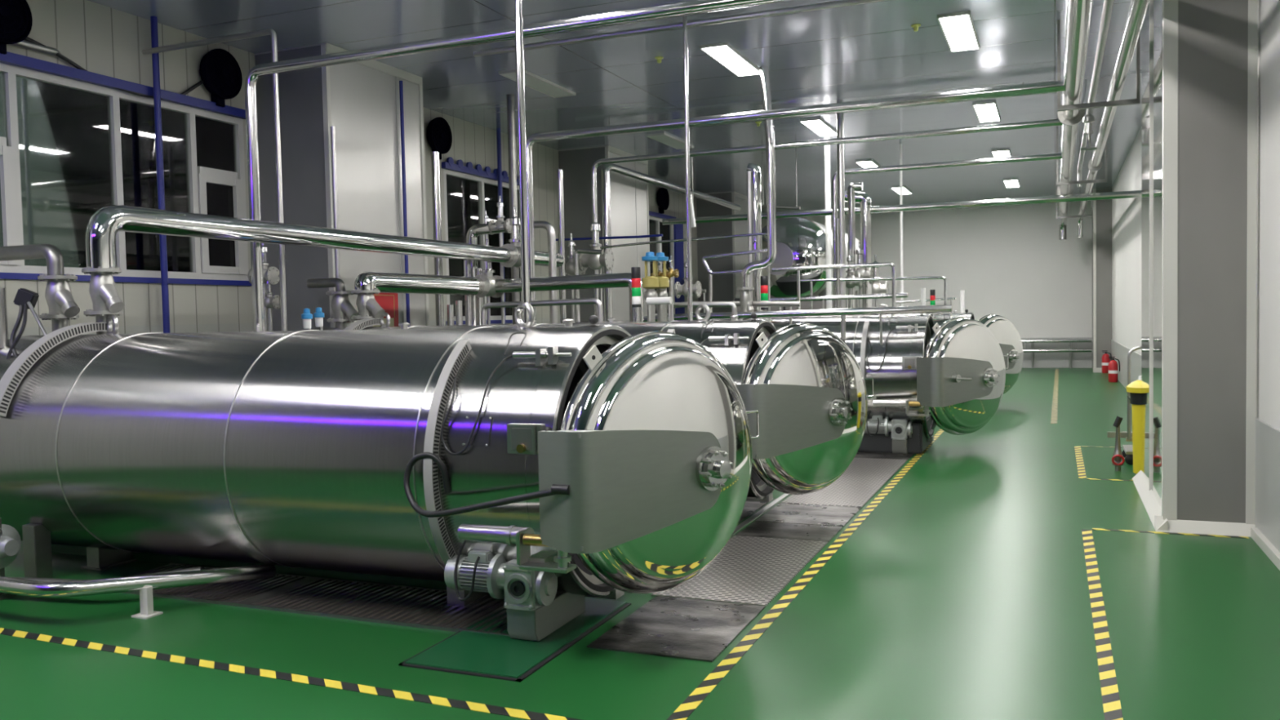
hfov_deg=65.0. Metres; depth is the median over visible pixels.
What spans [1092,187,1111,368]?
pillar
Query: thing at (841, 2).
pipe
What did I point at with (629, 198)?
pillar
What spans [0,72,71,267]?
wall
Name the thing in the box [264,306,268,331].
control valve
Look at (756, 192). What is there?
pipe
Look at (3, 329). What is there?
pipe
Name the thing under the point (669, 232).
window
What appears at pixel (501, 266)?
control valve
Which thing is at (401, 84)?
conduit
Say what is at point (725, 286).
pillar
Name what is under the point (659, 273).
control valve
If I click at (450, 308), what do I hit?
pipe
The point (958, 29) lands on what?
recessed light
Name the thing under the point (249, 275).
control valve
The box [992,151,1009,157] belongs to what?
diffuser
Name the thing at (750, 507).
floor plate
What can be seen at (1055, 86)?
pipe
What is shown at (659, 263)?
control valve
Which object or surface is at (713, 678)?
tape
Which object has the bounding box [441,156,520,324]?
window
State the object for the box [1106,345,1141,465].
trolley
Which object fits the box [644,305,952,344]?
pipe
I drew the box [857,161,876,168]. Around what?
diffuser
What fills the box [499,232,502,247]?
control valve
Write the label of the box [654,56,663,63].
smoke detector
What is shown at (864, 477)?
floor plate
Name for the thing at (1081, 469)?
tape
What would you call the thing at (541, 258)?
pipe
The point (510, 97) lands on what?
pipe
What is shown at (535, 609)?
motor
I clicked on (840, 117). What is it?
pipe
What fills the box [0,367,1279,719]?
floor
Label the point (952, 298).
pipe
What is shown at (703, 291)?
rail
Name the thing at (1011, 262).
wall
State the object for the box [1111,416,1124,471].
valve
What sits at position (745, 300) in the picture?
valve
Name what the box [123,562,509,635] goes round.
grate
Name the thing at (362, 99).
pillar
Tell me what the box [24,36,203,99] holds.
cable
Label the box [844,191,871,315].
pipe
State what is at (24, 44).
pipe
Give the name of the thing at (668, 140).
recessed light
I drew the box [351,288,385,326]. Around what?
valve
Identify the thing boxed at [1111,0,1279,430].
wall
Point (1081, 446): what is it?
tape
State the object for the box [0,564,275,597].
pipe
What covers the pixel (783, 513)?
floor plate
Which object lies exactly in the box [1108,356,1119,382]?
fire extinguisher
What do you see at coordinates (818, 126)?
recessed light
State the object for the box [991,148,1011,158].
recessed light
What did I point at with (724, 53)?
recessed light
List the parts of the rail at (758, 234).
post, post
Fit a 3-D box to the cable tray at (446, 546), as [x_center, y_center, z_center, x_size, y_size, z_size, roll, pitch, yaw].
[-1.031,0.592,5.460,0.058,1.392,0.421,0,3,22]
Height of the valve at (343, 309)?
0.420 m
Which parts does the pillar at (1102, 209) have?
corner trim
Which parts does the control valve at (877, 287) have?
support stem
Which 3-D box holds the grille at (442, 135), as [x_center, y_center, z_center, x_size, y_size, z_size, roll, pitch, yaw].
[-2.900,-3.293,14.740,0.025,0.528,0.528,0,3,22]
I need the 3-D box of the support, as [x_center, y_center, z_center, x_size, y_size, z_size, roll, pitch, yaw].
[-2.912,1.424,5.932,0.120,0.170,0.120,0,3,22]
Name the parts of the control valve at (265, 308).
support stem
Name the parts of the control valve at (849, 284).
support stem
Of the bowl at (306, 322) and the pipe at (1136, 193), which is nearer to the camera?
the bowl at (306, 322)
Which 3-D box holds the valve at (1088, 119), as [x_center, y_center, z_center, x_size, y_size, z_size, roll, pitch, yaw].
[6.064,-3.081,13.585,0.200,0.485,0.150,0,3,22]
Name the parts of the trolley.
frame, handle frame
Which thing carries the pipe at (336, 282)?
on the valve at (343, 309)
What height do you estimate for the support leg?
0.390 m
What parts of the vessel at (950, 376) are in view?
name plate, plate, lug plate, hinge arm, door, door handle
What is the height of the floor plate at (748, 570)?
0.009 m
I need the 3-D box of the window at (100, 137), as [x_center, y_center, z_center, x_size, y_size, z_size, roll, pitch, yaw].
[-5.662,-1.673,8.452,0.150,1.965,6.350,0,3,22]
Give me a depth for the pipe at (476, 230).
13.33 m
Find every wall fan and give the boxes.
[0,0,32,54]
[199,48,242,106]
[426,116,452,159]
[656,187,669,213]
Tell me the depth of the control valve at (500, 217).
13.19 m
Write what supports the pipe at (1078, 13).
hanging from the hanger
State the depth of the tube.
16.81 m
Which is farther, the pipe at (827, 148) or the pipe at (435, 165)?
the pipe at (827, 148)
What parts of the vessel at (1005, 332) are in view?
door, hinge arm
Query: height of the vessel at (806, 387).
1.802 m
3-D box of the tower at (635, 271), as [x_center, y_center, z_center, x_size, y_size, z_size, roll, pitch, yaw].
[-0.018,0.178,9.981,0.092,2.192,0.092,0,3,22]
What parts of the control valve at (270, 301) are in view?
support stem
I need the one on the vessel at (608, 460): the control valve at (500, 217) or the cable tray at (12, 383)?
the cable tray at (12, 383)
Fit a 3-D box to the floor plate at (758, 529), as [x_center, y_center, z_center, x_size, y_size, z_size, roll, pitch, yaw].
[1.171,1.337,7.855,0.720,0.009,0.530,0,3,22]
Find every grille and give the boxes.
[431,116,452,153]
[661,187,669,209]
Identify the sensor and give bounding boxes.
[5,288,47,359]
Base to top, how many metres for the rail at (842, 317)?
0.392 m
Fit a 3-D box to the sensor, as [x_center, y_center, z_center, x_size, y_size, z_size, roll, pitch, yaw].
[-4.261,-0.169,7.060,0.317,0.679,0.276,-1,2,-5]
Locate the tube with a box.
[690,129,696,227]
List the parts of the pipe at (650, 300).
post, post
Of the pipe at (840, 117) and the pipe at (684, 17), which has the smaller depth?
the pipe at (684, 17)
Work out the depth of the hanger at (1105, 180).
17.26 m
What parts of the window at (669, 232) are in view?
pane, trim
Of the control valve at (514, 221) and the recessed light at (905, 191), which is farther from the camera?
the recessed light at (905, 191)
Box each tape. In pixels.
[0,627,582,719]
[666,428,943,719]
[1050,368,1058,423]
[1074,446,1086,478]
[1080,445,1115,447]
[1081,528,1123,719]
[1087,478,1133,480]
[1092,528,1248,538]
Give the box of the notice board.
[373,293,399,326]
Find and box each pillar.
[254,42,429,331]
[558,145,649,322]
[696,191,748,312]
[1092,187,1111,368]
[1141,0,1260,524]
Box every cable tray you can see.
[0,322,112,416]
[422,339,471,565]
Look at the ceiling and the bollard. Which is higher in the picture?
the ceiling
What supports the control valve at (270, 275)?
on the pillar at (362, 99)
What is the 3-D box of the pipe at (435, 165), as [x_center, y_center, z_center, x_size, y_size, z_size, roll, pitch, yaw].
[-2.615,-0.758,13.146,0.160,3.900,0.155,0,3,22]
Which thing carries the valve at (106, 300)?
on the vessel at (608, 460)
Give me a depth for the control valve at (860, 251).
15.97 m
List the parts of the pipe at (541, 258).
post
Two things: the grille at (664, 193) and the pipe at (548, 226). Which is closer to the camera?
the pipe at (548, 226)
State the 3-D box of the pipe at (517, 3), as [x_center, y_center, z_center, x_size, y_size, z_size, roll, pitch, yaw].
[-0.766,-1.691,6.457,0.052,3.341,0.052,0,3,22]
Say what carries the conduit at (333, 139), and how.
on the floor
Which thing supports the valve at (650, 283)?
on the floor
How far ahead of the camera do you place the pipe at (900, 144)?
18.64 m
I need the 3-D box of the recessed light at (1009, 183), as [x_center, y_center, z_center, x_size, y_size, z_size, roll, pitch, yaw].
[9.102,-4.326,24.614,0.330,0.035,1.520,0,3,22]
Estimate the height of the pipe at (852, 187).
3.766 m
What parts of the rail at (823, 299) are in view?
post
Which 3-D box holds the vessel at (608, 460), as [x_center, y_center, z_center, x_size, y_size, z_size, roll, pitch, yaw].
[-2.133,0.562,6.568,5.887,1.802,1.873,0,3,27]
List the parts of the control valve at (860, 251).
support stem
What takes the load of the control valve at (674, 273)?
on the floor
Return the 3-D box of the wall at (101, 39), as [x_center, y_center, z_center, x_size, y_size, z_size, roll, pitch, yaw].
[-4.258,-1.130,12.097,0.200,4.800,43.200,0,3,22]
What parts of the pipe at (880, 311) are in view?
post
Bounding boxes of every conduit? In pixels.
[150,16,170,333]
[330,126,340,278]
[399,80,410,326]
[496,128,506,324]
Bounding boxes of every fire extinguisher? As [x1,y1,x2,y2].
[1102,350,1111,373]
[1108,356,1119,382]
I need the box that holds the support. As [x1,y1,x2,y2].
[130,586,163,619]
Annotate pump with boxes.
[0,517,21,599]
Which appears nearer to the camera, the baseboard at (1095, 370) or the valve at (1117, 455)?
the valve at (1117, 455)
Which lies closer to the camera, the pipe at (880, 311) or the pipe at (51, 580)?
the pipe at (51, 580)
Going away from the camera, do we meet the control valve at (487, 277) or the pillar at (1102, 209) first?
the control valve at (487, 277)
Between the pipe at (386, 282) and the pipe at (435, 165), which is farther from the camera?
the pipe at (435, 165)
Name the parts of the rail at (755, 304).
post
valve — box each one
[37,273,79,331]
[81,266,124,333]
[247,268,251,284]
[262,243,279,298]
[263,280,280,331]
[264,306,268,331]
[325,290,358,327]
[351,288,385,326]
[474,238,504,297]
[480,211,491,324]
[488,195,511,234]
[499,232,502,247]
[500,207,520,267]
[500,263,503,279]
[501,293,504,302]
[501,307,505,324]
[557,233,585,323]
[578,248,614,274]
[589,213,602,249]
[641,251,658,321]
[650,262,662,321]
[655,252,669,321]
[657,262,671,321]
[662,255,679,321]
[674,258,687,301]
[692,280,702,297]
[737,286,754,319]
[845,249,862,308]
[846,241,873,315]
[871,254,888,307]
[1080,113,1097,151]
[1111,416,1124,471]
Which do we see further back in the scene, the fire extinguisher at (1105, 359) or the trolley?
the fire extinguisher at (1105, 359)
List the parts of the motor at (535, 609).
motor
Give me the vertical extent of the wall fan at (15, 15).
0.605 m
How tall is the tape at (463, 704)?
0.002 m
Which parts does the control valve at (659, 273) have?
support stem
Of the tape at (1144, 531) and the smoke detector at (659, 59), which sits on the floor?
the tape at (1144, 531)
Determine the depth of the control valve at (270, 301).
10.15 m
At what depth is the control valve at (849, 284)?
15.83 m
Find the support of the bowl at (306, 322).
on the air regulator at (306, 316)
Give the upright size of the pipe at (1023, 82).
0.175 m
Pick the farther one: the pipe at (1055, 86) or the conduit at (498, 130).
the conduit at (498, 130)
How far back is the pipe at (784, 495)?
8.56 m
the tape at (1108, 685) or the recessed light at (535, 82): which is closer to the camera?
the tape at (1108, 685)
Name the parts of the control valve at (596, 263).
support stem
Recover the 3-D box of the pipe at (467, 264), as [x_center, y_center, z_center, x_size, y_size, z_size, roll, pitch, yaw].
[-2.127,-0.018,12.574,0.090,2.450,0.090,0,3,22]
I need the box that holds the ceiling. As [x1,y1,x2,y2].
[87,0,1142,213]
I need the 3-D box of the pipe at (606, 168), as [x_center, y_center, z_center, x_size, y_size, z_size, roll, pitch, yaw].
[0.922,-1.398,20.844,0.150,4.375,7.875,0,3,22]
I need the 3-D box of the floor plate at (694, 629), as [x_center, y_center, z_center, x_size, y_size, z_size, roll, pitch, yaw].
[0.227,1.457,5.516,0.680,0.009,0.980,0,3,22]
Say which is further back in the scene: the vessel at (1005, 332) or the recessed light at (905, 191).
the recessed light at (905, 191)
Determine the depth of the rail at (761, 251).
13.06 m
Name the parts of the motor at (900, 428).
motor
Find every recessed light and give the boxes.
[498,69,576,97]
[645,132,693,149]
[699,41,759,76]
[799,117,836,136]
[855,159,879,168]
[890,186,912,194]
[937,10,980,52]
[972,101,1000,122]
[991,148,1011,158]
[1003,178,1019,187]
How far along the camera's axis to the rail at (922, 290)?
16.90 m
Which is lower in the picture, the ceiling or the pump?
the pump
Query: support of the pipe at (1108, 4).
hanging from the ceiling
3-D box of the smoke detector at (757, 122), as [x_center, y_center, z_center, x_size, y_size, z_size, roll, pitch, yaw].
[1.909,-3.801,16.212,0.100,0.070,0.100,0,3,22]
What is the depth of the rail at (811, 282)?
15.62 m
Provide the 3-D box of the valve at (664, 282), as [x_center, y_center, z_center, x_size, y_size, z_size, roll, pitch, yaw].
[0.258,-0.020,11.590,0.190,2.440,0.190,0,3,22]
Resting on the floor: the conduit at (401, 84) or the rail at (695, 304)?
the rail at (695, 304)
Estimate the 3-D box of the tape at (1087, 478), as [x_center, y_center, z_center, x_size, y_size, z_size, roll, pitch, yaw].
[4.659,1.181,9.910,0.460,0.002,0.050,0,3,22]
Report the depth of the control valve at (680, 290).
14.57 m
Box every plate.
[586,595,764,662]
[651,535,827,606]
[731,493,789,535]
[735,521,842,542]
[737,497,774,523]
[755,502,861,527]
[781,457,907,507]
[854,451,913,459]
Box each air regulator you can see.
[301,307,312,329]
[313,306,324,330]
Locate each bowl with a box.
[302,319,311,328]
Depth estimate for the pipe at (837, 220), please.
14.93 m
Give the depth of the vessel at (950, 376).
11.91 m
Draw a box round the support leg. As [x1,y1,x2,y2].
[22,523,53,578]
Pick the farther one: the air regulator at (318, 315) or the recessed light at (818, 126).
the recessed light at (818, 126)
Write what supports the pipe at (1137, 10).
hanging from the ceiling
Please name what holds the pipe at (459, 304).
on the floor
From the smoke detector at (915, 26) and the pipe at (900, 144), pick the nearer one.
the smoke detector at (915, 26)
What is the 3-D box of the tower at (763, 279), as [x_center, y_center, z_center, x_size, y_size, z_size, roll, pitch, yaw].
[1.667,-0.823,13.458,0.105,0.602,0.105,0,3,22]
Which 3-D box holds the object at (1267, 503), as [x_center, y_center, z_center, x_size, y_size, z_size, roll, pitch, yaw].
[4.952,0.810,8.395,0.020,0.860,43.200,0,3,22]
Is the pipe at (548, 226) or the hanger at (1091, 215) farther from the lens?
the hanger at (1091, 215)
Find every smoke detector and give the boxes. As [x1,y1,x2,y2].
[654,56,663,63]
[755,121,761,126]
[911,23,920,31]
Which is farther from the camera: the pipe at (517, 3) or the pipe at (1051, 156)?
the pipe at (1051, 156)
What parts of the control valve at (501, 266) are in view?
support stem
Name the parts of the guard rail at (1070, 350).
post, rail, rail, post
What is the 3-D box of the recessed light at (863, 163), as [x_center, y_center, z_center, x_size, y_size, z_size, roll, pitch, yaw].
[4.842,-4.091,21.186,0.330,0.035,1.520,0,3,22]
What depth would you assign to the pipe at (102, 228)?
8.58 m
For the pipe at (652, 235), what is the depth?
16.46 m
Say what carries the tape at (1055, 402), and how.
on the floor
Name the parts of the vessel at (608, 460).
name plate, plate, lug plate, hinge arm, door, door handle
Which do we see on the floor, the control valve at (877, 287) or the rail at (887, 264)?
the rail at (887, 264)
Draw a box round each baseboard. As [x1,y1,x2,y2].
[1093,368,1102,372]
[1132,470,1255,537]
[1250,527,1279,570]
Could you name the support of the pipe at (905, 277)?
on the floor
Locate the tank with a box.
[761,217,859,308]
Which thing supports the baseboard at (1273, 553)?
attached to the wall at (1126, 213)
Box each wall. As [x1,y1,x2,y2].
[0,0,766,339]
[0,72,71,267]
[766,200,1092,337]
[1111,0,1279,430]
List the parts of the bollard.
lid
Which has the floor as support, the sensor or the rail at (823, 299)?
the rail at (823, 299)
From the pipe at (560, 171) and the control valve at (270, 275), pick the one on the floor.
the pipe at (560, 171)
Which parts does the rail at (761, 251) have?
post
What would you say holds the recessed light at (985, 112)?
in the ceiling
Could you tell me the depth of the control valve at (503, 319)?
13.26 m
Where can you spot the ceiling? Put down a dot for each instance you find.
(871, 51)
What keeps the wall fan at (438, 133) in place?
attached to the wall at (101, 39)
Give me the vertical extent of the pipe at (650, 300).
1.913 m
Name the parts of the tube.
hanger rod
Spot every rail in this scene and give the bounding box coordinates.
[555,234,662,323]
[600,232,767,311]
[654,301,800,324]
[673,302,737,315]
[701,288,706,312]
[702,248,770,320]
[708,274,712,320]
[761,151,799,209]
[770,293,908,310]
[771,262,895,315]
[796,270,800,310]
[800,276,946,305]
[809,281,813,309]
[840,306,845,339]
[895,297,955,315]
[920,288,925,314]
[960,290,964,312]
[1021,338,1091,368]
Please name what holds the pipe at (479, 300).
on the floor
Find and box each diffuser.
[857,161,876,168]
[893,187,910,194]
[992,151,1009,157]
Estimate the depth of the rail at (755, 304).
12.69 m
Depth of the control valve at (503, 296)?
13.25 m
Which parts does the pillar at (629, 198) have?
corner trim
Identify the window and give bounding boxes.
[0,51,251,285]
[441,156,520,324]
[648,210,684,315]
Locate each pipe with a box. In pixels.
[0,243,64,275]
[0,288,8,347]
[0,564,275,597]
[5,566,200,582]
[8,40,60,57]
[84,204,519,268]
[142,28,287,330]
[244,0,791,331]
[306,277,345,291]
[354,271,484,294]
[431,151,444,325]
[446,304,454,325]
[455,300,462,324]
[463,260,472,324]
[466,221,506,324]
[473,0,887,57]
[475,268,483,324]
[480,297,603,324]
[494,272,644,321]
[506,93,519,324]
[514,0,529,323]
[519,221,557,323]
[520,250,564,319]
[525,80,1065,324]
[556,168,566,323]
[573,248,603,322]
[576,82,1061,138]
[591,119,1062,315]
[600,163,741,320]
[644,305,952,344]
[645,297,672,321]
[662,190,1142,225]
[682,15,693,320]
[741,65,776,288]
[746,163,763,311]
[746,170,752,301]
[824,136,832,316]
[831,152,1062,316]
[835,217,840,316]
[836,112,845,306]
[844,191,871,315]
[847,182,862,315]
[899,143,903,306]
[1057,0,1093,239]
[1077,0,1114,186]
[1077,0,1150,237]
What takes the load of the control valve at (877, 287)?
on the vessel at (1005, 332)
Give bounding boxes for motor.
[444,540,585,641]
[864,410,912,453]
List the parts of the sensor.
rod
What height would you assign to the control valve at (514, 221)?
0.780 m
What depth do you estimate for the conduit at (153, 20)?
10.10 m
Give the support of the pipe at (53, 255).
on the valve at (62, 306)
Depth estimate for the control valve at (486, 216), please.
13.34 m
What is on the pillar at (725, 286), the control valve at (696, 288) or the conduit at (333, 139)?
the control valve at (696, 288)
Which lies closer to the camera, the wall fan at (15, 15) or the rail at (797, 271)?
the wall fan at (15, 15)
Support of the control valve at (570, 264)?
on the floor
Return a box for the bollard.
[1125,375,1141,474]
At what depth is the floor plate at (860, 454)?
11.86 m
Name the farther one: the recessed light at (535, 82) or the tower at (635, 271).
the recessed light at (535, 82)
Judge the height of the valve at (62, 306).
0.448 m
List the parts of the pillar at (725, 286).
corner trim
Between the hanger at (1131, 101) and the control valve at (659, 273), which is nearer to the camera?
the hanger at (1131, 101)
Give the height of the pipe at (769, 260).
2.777 m
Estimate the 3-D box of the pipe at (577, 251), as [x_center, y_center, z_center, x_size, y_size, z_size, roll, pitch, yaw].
[-0.721,-0.263,14.581,0.456,2.710,0.070,0,3,22]
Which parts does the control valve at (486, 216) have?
support stem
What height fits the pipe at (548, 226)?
3.002 m
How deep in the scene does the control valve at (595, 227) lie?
14.64 m
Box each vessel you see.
[0,302,759,609]
[311,304,873,502]
[574,303,1008,453]
[825,309,1025,394]
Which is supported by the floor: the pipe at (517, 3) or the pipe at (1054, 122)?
the pipe at (1054, 122)
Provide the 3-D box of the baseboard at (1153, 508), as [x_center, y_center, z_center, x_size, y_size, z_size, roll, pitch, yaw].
[4.691,1.185,8.652,0.660,0.100,2.560,0,3,22]
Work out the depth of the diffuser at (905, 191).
25.55 m
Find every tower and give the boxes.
[631,266,641,321]
[760,275,768,311]
[929,289,935,315]
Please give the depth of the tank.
22.03 m
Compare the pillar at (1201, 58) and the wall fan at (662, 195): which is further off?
the wall fan at (662, 195)
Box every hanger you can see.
[1056,128,1107,185]
[1056,185,1093,218]
[1057,19,1139,111]
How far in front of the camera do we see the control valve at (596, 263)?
14.62 m
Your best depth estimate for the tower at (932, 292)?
17.61 m
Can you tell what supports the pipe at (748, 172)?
on the floor
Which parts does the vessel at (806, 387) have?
lug plate, hinge arm, door, door handle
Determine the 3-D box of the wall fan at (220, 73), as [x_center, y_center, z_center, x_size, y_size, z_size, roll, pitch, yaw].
[-4.561,-3.057,10.900,0.165,0.605,0.530,0,3,22]
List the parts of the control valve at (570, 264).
support stem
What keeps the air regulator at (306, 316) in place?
on the floor
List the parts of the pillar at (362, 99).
corner trim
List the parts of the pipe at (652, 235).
post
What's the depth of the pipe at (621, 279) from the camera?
11.99 m
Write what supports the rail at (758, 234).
on the floor
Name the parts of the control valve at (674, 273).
support stem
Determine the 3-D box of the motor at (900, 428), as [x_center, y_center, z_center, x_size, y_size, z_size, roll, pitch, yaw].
[3.037,0.833,12.227,0.595,0.552,0.685,0,3,22]
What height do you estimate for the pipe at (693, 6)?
4.050 m
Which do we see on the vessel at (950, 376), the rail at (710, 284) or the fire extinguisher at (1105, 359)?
the rail at (710, 284)
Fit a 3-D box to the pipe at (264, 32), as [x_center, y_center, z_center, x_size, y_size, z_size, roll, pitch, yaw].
[-4.157,-0.880,9.870,1.687,4.487,0.054,0,3,22]
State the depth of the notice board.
12.13 m

